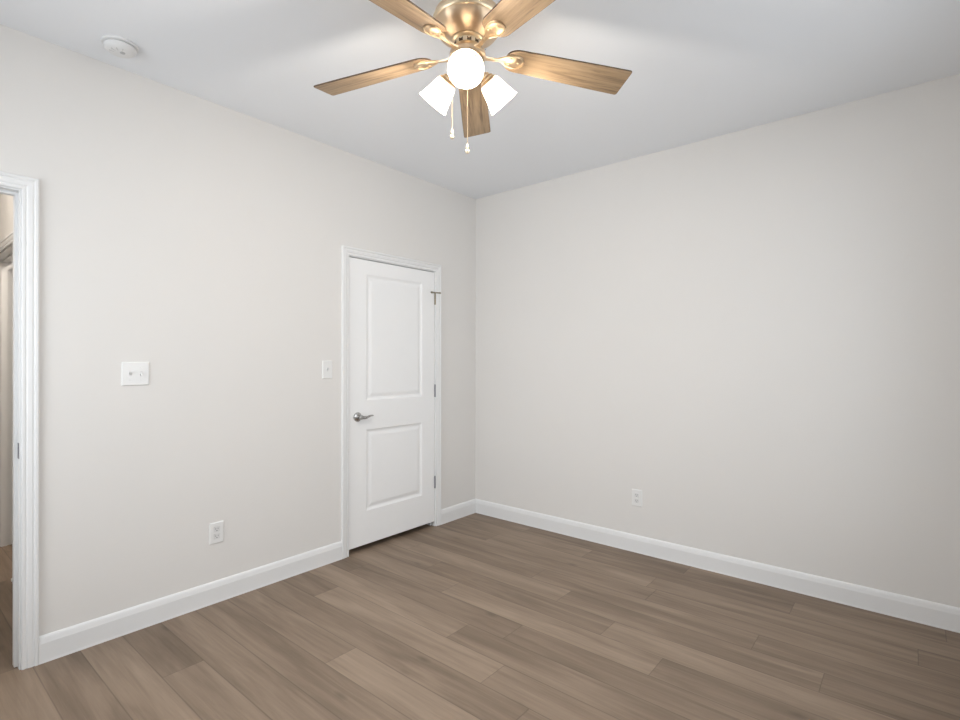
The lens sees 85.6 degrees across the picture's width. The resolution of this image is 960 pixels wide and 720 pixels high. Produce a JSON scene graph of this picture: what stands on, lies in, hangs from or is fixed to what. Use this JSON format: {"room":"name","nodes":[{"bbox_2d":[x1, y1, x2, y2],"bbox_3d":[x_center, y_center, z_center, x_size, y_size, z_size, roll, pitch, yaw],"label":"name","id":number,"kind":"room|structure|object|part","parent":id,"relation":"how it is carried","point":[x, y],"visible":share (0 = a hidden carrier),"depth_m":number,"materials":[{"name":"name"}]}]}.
{"room":"empty bedroom","nodes":[
{"label":"empty bedroom","id":0,"kind":"room"},
{"bbox_2d":[0,194,12,240],"bbox_3d":[-3.184,-0.041,3.519,3.285,2.740,0.115,0,0,40],"label":"wall","id":1,"kind":"structure","parent":0,"point":[6,201],"depth_m":3.31,"materials":[{"name":"beige paint"}]},
{"bbox_2d":[0,232,12,583],"bbox_3d":[-3.094,0.280,3.432,0.951,2.098,0.132,0,0,40],"label":"door frame","id":2,"kind":"structure","parent":1,"relation":"attached to","point":[6,245],"depth_m":3.70,"materials":[{"name":"white paint"}]},
{"bbox_2d":[0,24,475,635],"bbox_3d":[-1.424,-0.040,2.974,0.115,2.740,4.415,0,0,40],"label":"wall","id":3,"kind":"structure","parent":0,"point":[198,240],"depth_m":2.75,"materials":[{"name":"beige paint"}]},
{"bbox_2d":[0,171,38,669],"bbox_3d":[-2.282,0.270,1.947,0.149,2.119,0.945,0,0,40],"label":"door frame","id":4,"kind":"structure","parent":3,"relation":"attached to","point":[24,190],"depth_m":2.24,"materials":[{"name":"white paint"}]},
{"bbox_3d":[-1.991,0.391,2.236,0.026,0.067,0.003,0,0,40],"label":"strike plate","id":5,"kind":"part","parent":4,"relation":"part of","materials":[{"name":"silver metal"}]},
{"bbox_2d":[121,362,148,385],"bbox_3d":[-1.692,0.067,2.551,0.018,0.116,0.118,0,0,40],"label":"light switch","id":6,"kind":"object","parent":3,"relation":"attached to","point":[132,373],"visible":1,"depth_m":2.55,"materials":[{"name":"white plastic"}]},
{"bbox_2d":[39,541,342,664],"bbox_3d":[-1.427,1.272,2.870,0.016,0.118,1.568,0,0,40],"label":"baseboard","id":7,"kind":"structure","parent":3,"relation":"attached to","point":[72,639],"depth_m":2.68,"materials":[{"name":"white paint"}]},
{"bbox_2d":[209,521,222,544],"bbox_3d":[-1.448,0.949,2.852,0.007,0.116,0.074,0,0,40],"label":"wall outlet","id":8,"kind":"object","parent":3,"relation":"attached to","point":[214,529],"visible":1,"depth_m":2.85,"materials":[{"name":"white plastic"}]},
{"bbox_2d":[322,361,331,378],"bbox_3d":[-0.994,0.063,3.387,0.018,0.116,0.074,0,0,40],"label":"light switch","id":9,"kind":"object","parent":3,"relation":"attached to","point":[326,365],"visible":1,"depth_m":3.38,"materials":[{"name":"white plastic"}]},
{"bbox_2d":[341,245,440,558],"bbox_3d":[-0.664,0.282,3.872,0.132,2.099,0.947,0,0,40],"label":"door frame","id":10,"kind":"structure","parent":3,"relation":"attached to","point":[346,251],"depth_m":3.51,"materials":[{"name":"white paint"}]},
{"bbox_2d":[349,257,440,549],"bbox_3d":[-0.604,0.296,3.852,0.092,1.991,0.864,0,0,40],"label":"door","id":11,"kind":"structure","parent":3,"relation":"in","point":[392,388],"depth_m":3.79,"materials":[{"name":"white paint"}]},
{"bbox_3d":[-0.824,0.393,3.560,0.057,0.066,0.066,0,0,40],"label":"handle","id":12,"kind":"part","parent":11,"relation":"part of","materials":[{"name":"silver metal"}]},
{"bbox_2d":[441,499,475,524],"bbox_3d":[-0.176,1.273,4.369,0.016,0.118,0.443,0,0,40],"label":"baseboard","id":13,"kind":"structure","parent":3,"relation":"attached to","point":[454,512],"depth_m":4.35,"materials":[{"name":"white paint"}]},
{"bbox_2d":[0,513,959,719],"bbox_3d":[-1.456,1.330,2.925,6.930,0.001,4.530,0,0,40],"label":"floor","id":14,"kind":"structure","parent":0,"point":[475,616],"depth_m":2.37,"materials":[{"name":"beige wood"}]},
{"bbox_2d":[0,0,959,198],"bbox_3d":[-1.454,-1.460,2.925,6.930,0.100,4.530,0,0,40],"label":"ceiling","id":15,"kind":"structure","parent":0,"point":[701,70],"depth_m":2.44,"materials":[{"name":"white paint"}]},
{"bbox_2d":[101,35,138,58],"bbox_3d":[-1.606,-1.388,2.315,0.138,0.044,0.138,0,0,40],"label":"smoke detector","id":16,"kind":"object","parent":15,"relation":"attached to","point":[119,46],"visible":1,"depth_m":2.29,"materials":[{"name":"white plastic"}]},
{"bbox_2d":[314,0,631,153],"bbox_3d":[-0.075,-1.090,1.918,1.310,0.636,1.250,0,0,40],"label":"ceiling fan","id":17,"kind":"object","parent":15,"relation":"hanging from","point":[468,27],"visible":1,"depth_m":1.97,"materials":[{"name":"brown wood"}]},
{"bbox_3d":[-0.424,-1.143,2.097,0.512,0.049,0.134,0,0,21],"label":"blade","id":18,"kind":"part","parent":17,"relation":"part of","materials":[{"name":"brown wood"}]},
{"bbox_3d":[-0.300,-1.143,1.639,0.134,0.049,0.512,0,0,39],"label":"blade","id":19,"kind":"part","parent":17,"relation":"part of","materials":[{"name":"brown wood"}]},
{"bbox_3d":[-0.167,-1.027,2.021,0.140,0.140,0.128,0,0,40],"label":"lamp shade","id":20,"kind":"part","parent":17,"relation":"part of","materials":[{"name":"white glass"}]},
{"bbox_3d":[-0.046,-1.027,1.810,0.135,0.140,0.139,0,0,40],"label":"lamp shade","id":21,"kind":"part","parent":17,"relation":"part of","materials":[{"name":"white glass"}]},
{"bbox_3d":[-0.045,-1.041,1.829,0.055,0.071,0.070,0,0,25],"label":"bulb","id":22,"kind":"part","parent":17,"relation":"part of","materials":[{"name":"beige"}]},
{"bbox_3d":[-0.047,-0.925,1.941,0.003,0.230,0.003,0,0,40],"label":"pull chain","id":23,"kind":"part","parent":17,"relation":"part of","materials":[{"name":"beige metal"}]},
{"bbox_3d":[-0.026,-1.143,2.357,0.134,0.049,0.512,0,0,3],"label":"blade","id":24,"kind":"part","parent":17,"relation":"part of","materials":[{"name":"brown wood"}]},
{"bbox_3d":[0.081,-1.026,2.015,0.124,0.140,0.140,0,0,40],"label":"lamp shade","id":25,"kind":"part","parent":17,"relation":"part of","materials":[{"name":"white glass"}]},
{"bbox_3d":[0.174,-1.143,1.615,0.134,0.049,0.512,0,0,-33],"label":"blade","id":26,"kind":"part","parent":17,"relation":"part of","materials":[{"name":"brown wood"}]},
{"bbox_3d":[0.344,-1.143,2.059,0.512,0.049,0.134,0,0,-15],"label":"blade","id":27,"kind":"part","parent":17,"relation":"part of","materials":[{"name":"brown wood"}]},
{"bbox_2d":[475,74,959,607],"bbox_3d":[1.309,-0.037,3.493,3.415,2.740,0.115,0,0,40],"label":"wall","id":28,"kind":"structure","parent":0,"point":[754,332],"depth_m":3.13,"materials":[{"name":"beige paint"}]},
{"bbox_2d":[632,489,641,506],"bbox_3d":[1.088,0.957,3.598,0.074,0.116,0.007,0,0,40],"label":"wall outlet","id":29,"kind":"object","parent":28,"relation":"attached to","point":[637,501],"visible":1,"depth_m":3.59,"materials":[{"name":"white plastic"}]},
{"bbox_2d":[476,499,959,632],"bbox_3d":[1.221,1.274,3.480,3.300,0.118,0.016,0,0,40],"label":"baseboard","id":30,"kind":"structure","parent":28,"relation":"attached to","point":[934,614],"depth_m":3.13,"materials":[{"name":"white paint"}]}
]}

